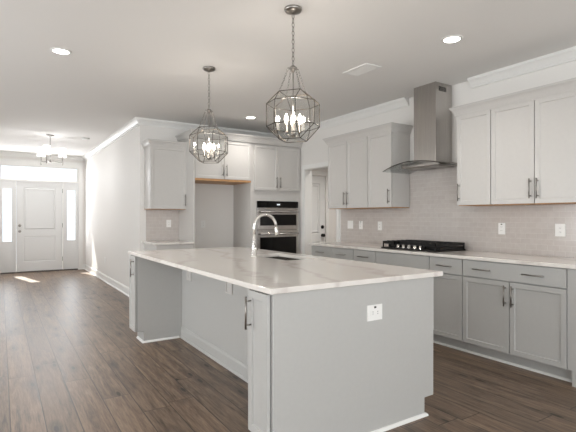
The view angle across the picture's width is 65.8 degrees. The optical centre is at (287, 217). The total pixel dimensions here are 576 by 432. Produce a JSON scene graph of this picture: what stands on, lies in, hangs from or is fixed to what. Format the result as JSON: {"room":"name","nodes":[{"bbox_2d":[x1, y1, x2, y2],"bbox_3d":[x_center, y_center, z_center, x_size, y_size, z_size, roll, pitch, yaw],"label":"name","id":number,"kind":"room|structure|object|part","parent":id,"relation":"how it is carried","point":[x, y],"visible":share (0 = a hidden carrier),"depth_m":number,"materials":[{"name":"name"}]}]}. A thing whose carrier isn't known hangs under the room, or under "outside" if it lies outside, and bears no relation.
{"room":"kitchen","nodes":[
{"label":"kitchen","id":0,"kind":"room"},
{"bbox_2d":[0,156,84,263],"bbox_3d":[-5.812,-0.100,10.425,2.180,2.743,0.120,0,0,-33],"label":"wall","id":1,"kind":"structure","parent":0,"point":[7,157],"depth_m":10.88,"materials":[{"name":"paint"}]},
{"bbox_2d":[0,180,14,272],"bbox_3d":[-6.343,0.207,10.053,0.305,2.090,0.052,0,0,-33],"label":"window","id":2,"kind":"structure","parent":1,"relation":"in","point":[7,249],"depth_m":10.04,"materials":[{"name":"white paint"}]},
{"bbox_2d":[0,181,77,273],"bbox_3d":[-5.781,0.222,10.396,1.580,2.100,0.122,0,0,-33],"label":"door","id":3,"kind":"structure","parent":1,"relation":"in","point":[39,224],"depth_m":10.37,"materials":[{"name":"white paint"}]},
{"bbox_2d":[15,181,63,271],"bbox_3d":[-5.805,0.217,10.414,0.990,2.110,0.105,0,0,-33],"label":"trim","id":4,"kind":"structure","parent":1,"relation":"attached to","point":[15,181],"depth_m":10.64,"materials":[{"name":"white paint"}]},
{"bbox_2d":[0,164,78,181],"bbox_3d":[-5.793,-1.018,10.413,1.620,0.360,0.070,0,0,-33],"label":"window","id":5,"kind":"structure","parent":1,"relation":"in","point":[77,169],"depth_m":10.41,"materials":[{"name":"white paint"}]},
{"bbox_2d":[0,158,83,269],"bbox_3d":[-5.787,-0.023,10.404,1.860,2.590,0.122,0,0,-33],"label":"trim","id":6,"kind":"structure","parent":1,"relation":"attached to","point":[80,166],"depth_m":10.76,"materials":[{"name":"white paint"}]},
{"bbox_2d":[64,183,78,268],"bbox_3d":[-5.247,0.207,10.762,0.325,2.090,0.052,0,0,-33],"label":"window","id":7,"kind":"structure","parent":1,"relation":"in","point":[71,247],"depth_m":10.76,"materials":[{"name":"white paint"}]},
{"bbox_2d":[85,127,137,286],"bbox_3d":[-3.571,-0.100,8.855,0.120,2.743,4.950,0,0,-33],"label":"wall","id":8,"kind":"structure","parent":0,"point":[111,175],"depth_m":8.19,"materials":[{"name":"paint"}]},
{"bbox_2d":[83,264,128,296],"bbox_3d":[-3.586,1.207,8.759,0.076,0.130,5.097,0,0,-33],"label":"baseboard","id":9,"kind":"structure","parent":8,"relation":"attached to","point":[122,288],"depth_m":8.50,"materials":[{"name":"white paint"}]},
{"bbox_2d":[0,97,408,160],"bbox_3d":[-2.679,-1.423,7.453,9.178,0.095,3.562,0,0,31],"label":"trim","id":10,"kind":"structure","parent":8,"relation":"attached to","point":[135,122],"depth_m":6.99,"materials":[{"name":"white paint"}]},
{"bbox_2d":[467,46,575,88],"bbox_3d":[-0.758,-1.423,2.130,7.440,0.095,10.800,0,0,-33],"label":"trim","id":11,"kind":"structure","parent":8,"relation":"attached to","point":[566,55],"depth_m":4.23,"materials":[{"name":"white paint"}]},
{"bbox_2d":[138,125,335,250],"bbox_3d":[-0.418,-0.100,7.875,4.350,2.743,0.120,0,0,-33],"label":"wall","id":12,"kind":"structure","parent":0,"point":[213,202],"depth_m":7.23,"materials":[{"name":"paint"}]},
{"bbox_2d":[146,210,178,240],"bbox_3d":[-1.922,0.120,6.826,0.505,0.471,0.009,0,0,-33],"label":"backsplash","id":13,"kind":"structure","parent":12,"relation":"attached to","point":[156,229],"depth_m":6.81,"materials":[{"name":"tile"}]},
{"bbox_2d":[166,220,170,226],"bbox_3d":[-1.840,0.097,6.867,0.072,0.115,0.009,0,0,-33],"label":"wall outlet","id":14,"kind":"object","parent":13,"relation":"attached to","point":[168,222],"visible":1,"depth_m":6.86,"materials":[{"name":"white plastic"}]},
{"bbox_2d":[144,146,185,209],"bbox_3d":[-1.829,-0.575,6.668,0.545,0.917,0.372,0,0,-33],"label":"upper cabinet","id":15,"kind":"object","parent":12,"relation":"attached to","point":[164,167],"visible":1,"depth_m":6.54,"materials":[{"name":"grey paint"}]},
{"bbox_2d":[140,139,187,148],"bbox_3d":[-1.853,-1.071,6.646,0.592,0.095,0.386,0,0,-33],"label":"crown molding","id":16,"kind":"structure","parent":15,"relation":"attached to","point":[146,143],"depth_m":6.51,"materials":[{"name":"grey paint"}]},
{"bbox_2d":[195,137,250,184],"bbox_3d":[-1.121,-0.852,6.948,0.918,0.621,0.672,0,0,-33],"label":"upper cabinet","id":17,"kind":"object","parent":12,"relation":"attached to","point":[234,168],"visible":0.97,"depth_m":6.73,"materials":[{"name":"grey paint"}]},
{"bbox_3d":[-1.158,-0.861,6.581,0.452,0.575,0.020,0,0,-33],"label":"door","id":18,"kind":"part","parent":17,"relation":"part of","materials":[{"name":"grey paint"}]},
{"bbox_3d":[-0.772,-0.861,6.830,0.452,0.575,0.020,0,0,-33],"label":"door","id":19,"kind":"part","parent":17,"relation":"part of","materials":[{"name":"grey paint"}]},
{"bbox_2d":[175,128,302,147],"bbox_3d":[-0.753,-1.215,7.176,1.952,0.106,0.691,0,0,-33],"label":"crown molding","id":20,"kind":"structure","parent":17,"relation":"attached to","point":[183,136],"depth_m":6.83,"materials":[{"name":"grey paint"}]},
{"bbox_2d":[312,176,324,245],"bbox_3d":[0.408,0.239,8.344,0.740,2.045,0.110,0,0,-33],"label":"door","id":21,"kind":"structure","parent":12,"relation":"in","point":[318,182],"depth_m":8.47,"materials":[{"name":"white paint"}]},
{"bbox_2d":[312,171,328,241],"bbox_3d":[0.401,0.202,8.322,0.909,2.140,0.018,0,0,-33],"label":"trim","id":22,"kind":"structure","parent":12,"relation":"attached to","point":[316,173],"depth_m":8.53,"materials":[{"name":"white paint"}]},
{"bbox_2d":[0,0,575,155],"bbox_3d":[-1.109,-1.521,4.386,9.500,0.100,15.370,0,0,-33],"label":"ceiling","id":23,"kind":"structure","parent":0,"point":[128,60],"depth_m":4.07,"materials":[{"name":"paint"}]},
{"bbox_2d":[37,134,66,165],"bbox_3d":[-4.218,-1.206,7.968,0.470,0.530,0.486,0,0,-33],"label":"chandelier","id":24,"kind":"object","parent":23,"relation":"hanging from","point":[45,150],"visible":1,"depth_m":7.97,"materials":[{"name":"silver metal"}]},
{"bbox_3d":[-4.453,-1.176,8.024,0.136,0.160,0.136,0,0,-33],"label":"lamp shade","id":25,"kind":"part","parent":24,"relation":"part of","materials":[{"name":"white"}]},
{"bbox_3d":[-4.211,-1.176,7.765,0.136,0.160,0.136,0,0,-33],"label":"lamp shade","id":26,"kind":"part","parent":24,"relation":"part of","materials":[{"name":"white"}]},
{"bbox_3d":[-4.107,-1.176,8.105,0.136,0.160,0.136,0,0,-33],"label":"lamp shade","id":27,"kind":"part","parent":24,"relation":"part of","materials":[{"name":"white glass"}]},
{"bbox_2d":[50,47,71,54],"bbox_3d":[-2.009,-1.467,3.939,0.176,0.008,0.176,0,0,-33],"label":"recessed light","id":28,"kind":"object","parent":23,"relation":"in","point":[62,51],"visible":1,"depth_m":3.93,"materials":[{"name":"white paint"}]},
{"bbox_2d":[189,66,227,162],"bbox_3d":[-0.779,-1.006,4.387,0.353,0.930,0.353,0,0,2],"label":"pendant lantern","id":29,"kind":"object","parent":23,"relation":"hanging from","point":[208,69],"visible":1,"depth_m":4.37,"materials":[{"name":"silver metal"}]},
{"bbox_3d":[-0.779,-0.711,4.387,0.353,0.340,0.353,0,0,2],"label":"frame","id":30,"kind":"part","parent":29,"relation":"part of","materials":[{"name":"metal"}]},
{"bbox_3d":[-0.779,-1.252,4.387,0.017,0.369,0.017,0,0,12],"label":"chain","id":31,"kind":"part","parent":29,"relation":"part of","materials":[{"name":"silver metal"}]},
{"bbox_2d":[266,5,319,142],"bbox_3d":[0.036,-1.006,3.140,0.353,0.930,0.353,0,0,19],"label":"pendant lantern","id":32,"kind":"object","parent":23,"relation":"hanging from","point":[290,9],"visible":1,"depth_m":3.13,"materials":[{"name":"silver metal"}]},
{"bbox_2d":[284,124,291,136],"bbox_3d":[0.004,-0.609,3.140,0.065,0.093,0.033,0,0,-18],"label":"candle holder","id":33,"kind":"object","parent":32,"relation":"on","point":[286,125],"depth_m":3.13,"materials":[{"name":"silver metal"}]},
{"bbox_3d":[0.036,-0.795,3.140,0.048,0.465,0.047,0,0,-33],"label":"stem","id":34,"kind":"part","parent":32,"relation":"part of","materials":[{"name":"silver metal"}]},
{"bbox_3d":[0.036,-0.711,3.140,0.353,0.340,0.353,0,0,19],"label":"frame","id":35,"kind":"part","parent":32,"relation":"part of","materials":[{"name":"metal"}]},
{"bbox_3d":[0.036,-1.252,3.140,0.017,0.369,0.017,0,0,12],"label":"chain","id":36,"kind":"part","parent":32,"relation":"part of","materials":[{"name":"silver metal"}]},
{"bbox_2d":[343,63,381,76],"bbox_3d":[0.736,-1.467,4.442,0.200,0.008,0.350,0,0,-33],"label":"ceiling vent","id":37,"kind":"object","parent":23,"relation":"in","point":[365,68],"visible":1,"depth_m":4.42,"materials":[{"name":"white metal"}]},
{"bbox_2d":[441,35,462,43],"bbox_3d":[1.353,-1.467,3.674,0.176,0.008,0.176,0,0,-33],"label":"recessed light","id":38,"kind":"object","parent":23,"relation":"in","point":[449,39],"visible":1,"depth_m":3.67,"materials":[{"name":"white paint"}]},
{"bbox_2d":[0,269,575,431],"bbox_3d":[-1.109,1.322,4.386,9.500,0.100,15.370,0,0,-33],"label":"floor","id":39,"kind":"structure","parent":0,"point":[71,360],"depth_m":3.44,"materials":[{"name":"brown wood"}]},
{"bbox_2d":[129,255,181,340],"bbox_3d":[-1.401,0.830,4.683,0.544,0.884,0.227,0,0,-33],"label":"base cabinet","id":40,"kind":"object","parent":39,"relation":"on","point":[155,288],"visible":0.94,"depth_m":4.58,"materials":[{"name":"grey paint"}]},
{"bbox_3d":[-1.590,0.774,4.561,0.020,0.760,0.220,0,0,-33],"label":"door","id":41,"kind":"part","parent":40,"relation":"part of","materials":[{"name":"grey paint"}]},
{"bbox_2d":[136,336,179,342],"bbox_3d":[-1.371,1.263,4.692,0.384,0.018,0.244,0,0,-33],"label":"trim","id":42,"kind":"structure","parent":40,"relation":"attached to","point":[137,337],"depth_m":4.59,"materials":[{"name":"white paint"}]},
{"bbox_2d":[144,243,192,250],"bbox_3d":[-1.752,0.830,6.540,0.535,0.884,0.672,0,0,-33],"label":"base cabinet","id":43,"kind":"object","parent":39,"relation":"on","point":[146,246],"visible":0.07,"depth_m":6.31,"materials":[{"name":"grey paint"}]},
{"bbox_2d":[142,240,193,244],"bbox_3d":[-1.768,0.372,6.537,0.565,0.030,0.659,0,0,-33],"label":"countertop","id":44,"kind":"structure","parent":43,"relation":"on","point":[163,242],"depth_m":6.33,"materials":[{"name":"white stone"}]},
{"bbox_3d":[-1.596,0.467,6.298,0.528,0.146,0.020,0,0,-33],"label":"drawer","id":45,"kind":"part","parent":43,"relation":"part of","materials":[{"name":"grey paint"}]},
{"bbox_2d":[179,137,194,248],"bbox_3d":[-1.528,0.055,6.710,0.022,2.434,0.629,0,0,-33],"label":"panel","id":46,"kind":"object","parent":39,"relation":"on","point":[186,217],"visible":0.33,"depth_m":6.58,"materials":[{"name":"grey paint"}]},
{"bbox_2d":[180,270,249,382],"bbox_3d":[-0.471,0.830,3.706,0.046,0.884,2.421,0,0,-33],"label":"panel","id":47,"kind":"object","parent":39,"relation":"on","point":[213,319],"depth_m":3.96,"materials":[{"name":"grey paint"}]},
{"bbox_2d":[187,271,191,280],"bbox_3d":[-1.124,0.515,4.441,0.300,0.253,0.120,0,0,-33],"label":"support bracket","id":48,"kind":"object","parent":47,"relation":"attached to","point":[189,274],"visible":0.25,"depth_m":4.52,"materials":[{"name":"grey paint"}]},
{"bbox_3d":[-0.480,1.213,3.700,0.024,0.118,2.421,0,0,-33],"label":"moulding","id":49,"kind":"part","parent":47,"relation":"part of","materials":[{"name":"grey paint"}]},
{"bbox_2d":[225,282,232,294],"bbox_3d":[-0.614,0.515,3.652,0.300,0.253,0.120,0,0,-33],"label":"support bracket","id":50,"kind":"object","parent":47,"relation":"attached to","point":[228,286],"visible":0.25,"depth_m":3.73,"materials":[{"name":"grey paint"}]},
{"bbox_2d":[245,289,271,431],"bbox_3d":[0.035,0.830,2.462,0.544,0.884,0.212,0,0,-33],"label":"base cabinet","id":51,"kind":"object","parent":39,"relation":"on","point":[259,324],"visible":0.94,"depth_m":2.33,"materials":[{"name":"grey paint"}]},
{"bbox_3d":[-0.215,0.512,2.382,0.038,0.175,0.011,0,0,-33],"label":"handle","id":52,"kind":"part","parent":51,"relation":"part of","materials":[{"name":"silver metal"}]},
{"bbox_2d":[233,143,299,253],"bbox_3d":[-0.337,0.055,7.455,0.947,2.434,0.672,0,0,-33],"label":"tall cabinet","id":53,"kind":"object","parent":39,"relation":"on","point":[275,170],"visible":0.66,"depth_m":7.19,"materials":[{"name":"grey paint"}]},
{"bbox_3d":[-0.349,-0.783,7.104,0.428,0.710,0.020,0,0,-33],"label":"door","id":54,"kind":"part","parent":53,"relation":"part of","materials":[{"name":"grey paint"}]},
{"bbox_2d":[257,201,298,253],"bbox_3d":[-0.278,0.343,7.409,0.776,1.198,0.591,0,0,-33],"label":"double oven","id":55,"kind":"object","parent":53,"relation":"on","point":[285,214],"visible":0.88,"depth_m":7.21,"materials":[{"name":"silver metal"}]},
{"bbox_3d":[-0.158,0.571,7.224,0.776,0.733,0.029,0,0,-33],"label":"oven door","id":56,"kind":"part","parent":55,"relation":"part of","materials":[{"name":"black glass"}]},
{"bbox_3d":[-0.158,0.025,7.224,0.776,0.345,0.029,0,0,-33],"label":"oven door","id":57,"kind":"part","parent":55,"relation":"part of","materials":[{"name":"silver metal"}]},
{"bbox_3d":[-0.160,-0.204,7.228,0.776,0.103,0.021,0,0,-33],"label":"control panel","id":58,"kind":"part","parent":55,"relation":"part of","materials":[{"name":"black glass"}]},
{"bbox_3d":[-0.134,0.267,7.187,0.716,0.032,0.061,0,0,-33],"label":"handle","id":59,"kind":"part","parent":55,"relation":"part of","materials":[{"name":"silver metal"}]},
{"bbox_3d":[-0.134,-0.086,7.187,0.716,0.032,0.061,0,0,-33],"label":"handle","id":60,"kind":"part","parent":55,"relation":"part of","materials":[{"name":"silver metal"}]},
{"bbox_3d":[0.017,-0.783,7.340,0.428,0.710,0.020,0,0,-33],"label":"door","id":61,"kind":"part","parent":53,"relation":"part of","materials":[{"name":"grey paint"}]},
{"bbox_2d":[312,246,354,260],"bbox_3d":[0.808,0.830,5.935,0.668,0.884,0.870,0,0,-33],"label":"base cabinet","id":62,"kind":"object","parent":39,"relation":"on","point":[331,252],"visible":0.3,"depth_m":5.73,"materials":[{"name":"grey paint"}]},
{"bbox_3d":[0.450,0.467,5.962,0.020,0.146,0.428,0,0,-33],"label":"drawer","id":63,"kind":"part","parent":62,"relation":"part of","materials":[{"name":"grey paint"}]},
{"bbox_3d":[0.686,0.467,5.597,0.020,0.146,0.428,0,0,-33],"label":"drawer","id":64,"kind":"part","parent":62,"relation":"part of","materials":[{"name":"grey paint"}]},
{"bbox_2d":[272,277,432,431],"bbox_3d":[0.433,0.830,2.581,1.216,0.884,0.019,0,0,-33],"label":"island end panel","id":65,"kind":"object","parent":39,"relation":"on","point":[334,369],"visible":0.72,"depth_m":2.52,"materials":[{"name":"grey paint"}]},
{"bbox_2d":[367,304,381,321],"bbox_3d":[0.510,0.560,2.614,0.118,0.092,0.010,0,0,-33],"label":"wall outlet","id":66,"kind":"object","parent":65,"relation":"attached to","point":[374,312],"visible":1,"depth_m":2.61,"materials":[{"name":"white plastic"}]},
{"bbox_2d":[371,309,379,315],"bbox_3d":[0.512,0.560,2.612,0.072,0.034,0.002,0,0,-33],"label":"socket","id":67,"kind":"object","parent":66,"relation":"attached to","point":[374,312],"depth_m":2.61,"materials":[{"name":"white plastic"}]},
{"bbox_2d":[371,412,428,431],"bbox_3d":[0.371,1.263,2.658,1.101,0.018,0.250,0,0,-33],"label":"trim","id":68,"kind":"structure","parent":65,"relation":"attached to","point":[400,423],"depth_m":2.73,"materials":[{"name":"white paint"}]},
{"bbox_2d":[354,249,376,262],"bbox_3d":[1.147,0.830,5.410,0.668,0.884,0.376,0,0,-33],"label":"base cabinet","id":69,"kind":"object","parent":39,"relation":"on","point":[359,255],"visible":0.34,"depth_m":5.23,"materials":[{"name":"grey paint"}]},
{"bbox_2d":[376,251,435,340],"bbox_3d":[1.456,0.830,4.933,0.668,0.884,0.756,0,0,-33],"label":"base cabinet","id":70,"kind":"object","parent":39,"relation":"on","point":[396,259],"visible":0.04,"depth_m":4.72,"materials":[{"name":"grey paint"}]},
{"bbox_3d":[1.216,0.467,4.778,0.020,0.146,0.749,0,0,-33],"label":"drawer","id":71,"kind":"part","parent":70,"relation":"part of","materials":[{"name":"grey paint"}]},
{"bbox_2d":[430,256,468,349],"bbox_3d":[1.765,0.830,4.455,0.668,0.884,0.378,0,0,-33],"label":"base cabinet","id":72,"kind":"object","parent":39,"relation":"on","point":[447,288],"visible":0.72,"depth_m":4.27,"materials":[{"name":"grey paint"}]},
{"bbox_3d":[1.524,0.467,4.300,0.020,0.146,0.371,0,0,-33],"label":"drawer","id":73,"kind":"part","parent":72,"relation":"part of","materials":[{"name":"grey paint"}]},
{"bbox_3d":[1.524,0.852,4.300,0.020,0.604,0.371,0,0,-33],"label":"door","id":74,"kind":"part","parent":72,"relation":"part of","materials":[{"name":"grey paint"}]},
{"bbox_2d":[433,340,571,382],"bbox_3d":[1.304,1.263,4.793,0.015,0.018,3.325,0,0,-33],"label":"trim","id":75,"kind":"structure","parent":39,"relation":"on","point":[437,342],"depth_m":3.86,"materials":[{"name":"white paint"}]},
{"bbox_2d":[463,259,571,379],"bbox_3d":[2.115,0.830,3.914,0.668,0.884,0.907,0,0,-33],"label":"base cabinet","id":76,"kind":"object","parent":39,"relation":"on","point":[513,313],"visible":0.99,"depth_m":3.70,"materials":[{"name":"grey paint"}]},
{"bbox_2d":[309,242,575,268],"bbox_3d":[1.590,0.372,4.744,0.656,0.030,3.760,0,0,-33],"label":"countertop","id":77,"kind":"structure","parent":76,"relation":"on","point":[524,259],"depth_m":4.15,"materials":[{"name":"white stone"}]},
{"bbox_2d":[381,240,465,251],"bbox_3d":[1.490,0.312,4.952,0.500,0.087,0.760,0,0,-33],"label":"gas cooktop","id":78,"kind":"object","parent":77,"relation":"in","point":[414,245],"visible":1,"depth_m":4.76,"materials":[{"name":"black metal"}]},
{"bbox_3d":[1.751,0.852,3.949,0.020,0.604,0.446,0,0,-33],"label":"door","id":79,"kind":"part","parent":76,"relation":"part of","materials":[{"name":"grey paint"}]},
{"bbox_3d":[1.868,0.665,3.715,0.038,0.175,0.011,0,0,-33],"label":"handle","id":80,"kind":"part","parent":76,"relation":"part of","materials":[{"name":"silver metal"}]},
{"bbox_3d":[1.875,0.467,3.759,0.020,0.146,0.900,0,0,-33],"label":"drawer","id":81,"kind":"part","parent":76,"relation":"part of","materials":[{"name":"grey paint"}]},
{"bbox_3d":[1.964,0.467,3.567,0.038,0.011,0.175,0,0,-33],"label":"handle","id":82,"kind":"part","parent":76,"relation":"part of","materials":[{"name":"silver metal"}]},
{"bbox_3d":[1.998,0.852,3.568,0.020,0.604,0.446,0,0,-33],"label":"door","id":83,"kind":"part","parent":76,"relation":"part of","materials":[{"name":"grey paint"}]},
{"bbox_2d":[567,269,575,386],"bbox_3d":[2.485,0.830,3.377,0.620,0.884,0.392,0,0,-33],"label":"end panel","id":84,"kind":"object","parent":39,"relation":"on","point":[571,273],"visible":1,"depth_m":3.35,"materials":[{"name":"grey paint"}]},
{"bbox_2d":[285,60,575,257],"bbox_3d":[2.666,-0.100,3.796,0.120,2.743,10.080,0,0,-33],"label":"wall","id":85,"kind":"structure","parent":0,"point":[315,150],"depth_m":5.44,"materials":[{"name":"paint"}]},
{"bbox_2d":[302,161,339,254],"bbox_3d":[0.562,0.207,7.050,0.156,2.130,0.970,0,0,-33],"label":"trim","id":86,"kind":"structure","parent":85,"relation":"attached to","point":[306,169],"depth_m":7.38,"materials":[{"name":"white paint"}]},
{"bbox_2d":[328,137,378,208],"bbox_3d":[0.908,-0.575,6.070,0.362,0.917,0.818,0,0,-33],"label":"upper cabinet","id":87,"kind":"object","parent":85,"relation":"attached to","point":[347,160],"visible":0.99,"depth_m":5.96,"materials":[{"name":"grey paint"}]},
{"bbox_3d":[0.685,-0.576,6.169,0.020,0.907,0.402,0,0,-33],"label":"door","id":88,"kind":"part","parent":87,"relation":"part of","materials":[{"name":"grey paint"}]},
{"bbox_3d":[0.907,-0.576,5.826,0.020,0.907,0.402,0,0,-33],"label":"door","id":89,"kind":"part","parent":87,"relation":"part of","materials":[{"name":"grey paint"}]},
{"bbox_2d":[322,122,412,144],"bbox_3d":[1.013,-1.071,5.896,0.376,0.095,1.334,0,0,-33],"label":"crown molding","id":90,"kind":"structure","parent":87,"relation":"attached to","point":[388,127],"depth_m":5.56,"materials":[{"name":"grey paint"}]},
{"bbox_2d":[368,131,409,207],"bbox_3d":[1.241,-0.575,5.555,0.362,0.917,0.402,0,0,-33],"label":"upper cabinet","id":91,"kind":"object","parent":85,"relation":"attached to","point":[390,189],"visible":1,"depth_m":5.43,"materials":[{"name":"grey paint"}]},
{"bbox_3d":[1.129,-0.576,5.483,0.020,0.907,0.395,0,0,-33],"label":"door","id":92,"kind":"part","parent":91,"relation":"part of","materials":[{"name":"grey paint"}]},
{"bbox_2d":[383,81,456,172],"bbox_3d":[1.534,-1.000,4.958,0.499,0.941,0.897,0,0,-33],"label":"range hood","id":93,"kind":"object","parent":85,"relation":"attached to","point":[432,101],"visible":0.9,"depth_m":4.91,"materials":[{"name":"silver metal"}]},
{"bbox_3d":[1.593,-0.585,4.995,0.360,0.058,0.599,0,0,-33],"label":"motor","id":94,"kind":"part","parent":93,"relation":"part of","materials":[{"name":"silver metal"}]},
{"bbox_2d":[341,167,575,257],"bbox_3d":[1.835,-0.121,4.962,0.008,0.954,3.860,0,0,-33],"label":"backsplash","id":95,"kind":"structure","parent":85,"relation":"attached to","point":[433,214],"depth_m":4.93,"materials":[{"name":"tile"}]},
{"bbox_2d":[348,221,352,228],"bbox_3d":[0.895,0.107,6.399,0.008,0.115,0.118,0,0,-33],"label":"light switch","id":96,"kind":"object","parent":95,"relation":"attached to","point":[350,223],"visible":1,"depth_m":6.39,"materials":[{"name":"white plastic"}]},
{"bbox_2d":[359,221,362,228],"bbox_3d":[1.015,0.110,6.212,0.010,0.115,0.072,0,0,-33],"label":"wall outlet","id":97,"kind":"object","parent":95,"relation":"attached to","point":[360,222],"visible":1,"depth_m":6.21,"materials":[{"name":"white plastic"}]},
{"bbox_2d":[378,222,381,229],"bbox_3d":[1.216,0.115,5.901,0.009,0.115,0.072,0,0,-33],"label":"wall outlet","id":98,"kind":"object","parent":95,"relation":"attached to","point":[379,223],"visible":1,"depth_m":5.89,"materials":[{"name":"white plastic"}]},
{"bbox_2d":[498,223,504,233],"bbox_3d":[2.144,0.115,4.466,0.010,0.115,0.072,0,0,-33],"label":"wall outlet","id":99,"kind":"object","parent":95,"relation":"attached to","point":[501,226],"visible":1,"depth_m":4.46,"materials":[{"name":"white plastic"}]},
{"bbox_2d":[555,224,565,236],"bbox_3d":[2.446,0.116,3.999,0.009,0.115,0.088,0,0,-33],"label":"wall outlet","id":100,"kind":"object","parent":95,"relation":"attached to","point":[560,229],"visible":1,"depth_m":3.99,"materials":[{"name":"white plastic"}]},
{"bbox_2d":[558,226,561,233],"bbox_3d":[2.444,0.116,3.998,0.002,0.068,0.034,0,0,-33],"label":"socket","id":101,"kind":"object","parent":100,"relation":"attached to","point":[559,227],"depth_m":4.00,"materials":[{"name":"white plastic"}]},
{"bbox_2d":[457,110,508,205],"bbox_3d":[1.944,-0.575,4.466,0.362,0.917,0.373,0,0,-33],"label":"upper cabinet","id":102,"kind":"object","parent":85,"relation":"attached to","point":[473,130],"visible":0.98,"depth_m":4.38,"materials":[{"name":"grey paint"}]},
{"bbox_3d":[1.833,-0.576,4.394,0.020,0.907,0.366,0,0,-33],"label":"door","id":103,"kind":"part","parent":102,"relation":"part of","materials":[{"name":"grey paint"}]},
{"bbox_2d":[491,91,575,204],"bbox_3d":[2.270,-0.575,3.963,0.362,0.917,0.822,0,0,-33],"label":"upper cabinet","id":104,"kind":"object","parent":85,"relation":"attached to","point":[533,143],"visible":1,"depth_m":3.88,"materials":[{"name":"grey paint"}]},
{"bbox_2d":[449,77,575,116],"bbox_3d":[2.163,-1.071,4.117,0.376,0.095,1.308,0,0,-33],"label":"crown molding","id":105,"kind":"structure","parent":104,"relation":"attached to","point":[569,85],"depth_m":3.98,"materials":[{"name":"grey paint"}]},
{"bbox_3d":[2.047,-0.576,4.063,0.020,0.907,0.404,0,0,-33],"label":"door","id":106,"kind":"part","parent":104,"relation":"part of","materials":[{"name":"grey paint"}]},
{"bbox_3d":[2.118,-0.252,3.900,0.038,0.175,0.011,0,0,-33],"label":"handle","id":107,"kind":"part","parent":104,"relation":"part of","materials":[{"name":"silver metal"}]},
{"bbox_3d":[2.152,-0.252,3.847,0.038,0.175,0.011,0,0,-33],"label":"handle","id":108,"kind":"part","parent":104,"relation":"part of","materials":[{"name":"silver metal"}]},
{"bbox_3d":[2.270,-0.576,3.718,0.020,0.907,0.404,0,0,-33],"label":"door","id":109,"kind":"part","parent":104,"relation":"part of","materials":[{"name":"grey paint"}]},
{"bbox_3d":[-0.120,0.830,3.922,0.774,0.884,1.018,0,0,-33],"label":"base cabinet","id":110,"kind":"object","parent":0,"visible":0},
{"bbox_2d":[128,247,442,294],"bbox_3d":[-0.328,0.372,3.801,1.320,0.030,2.930,0,0,-33],"label":"countertop","id":111,"kind":"structure","parent":110,"relation":"on","point":[233,265],"depth_m":3.04,"materials":[{"name":"white stone"}]},
{"bbox_2d":[251,213,278,256],"bbox_3d":[-0.205,0.161,4.045,0.299,0.392,0.080,0,0,-33],"label":"faucet","id":112,"kind":"object","parent":111,"relation":"on","point":[254,247],"visible":0.99,"depth_m":3.99,"materials":[{"name":"silver metal"}]},
{"bbox_3d":[-0.207,0.066,4.058,0.254,0.202,0.025,0,0,-33],"label":"spout","id":113,"kind":"part","parent":112,"relation":"part of","materials":[{"name":"silver metal"}]},
{"bbox_2d":[267,256,300,259],"bbox_3d":[-0.052,0.501,4.039,0.334,0.227,0.654,0,0,-33],"label":"sink","id":114,"kind":"object","parent":111,"relation":"in","point":[277,257],"visible":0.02,"depth_m":4.33,"materials":[{"name":"silver metal"}]}
]}

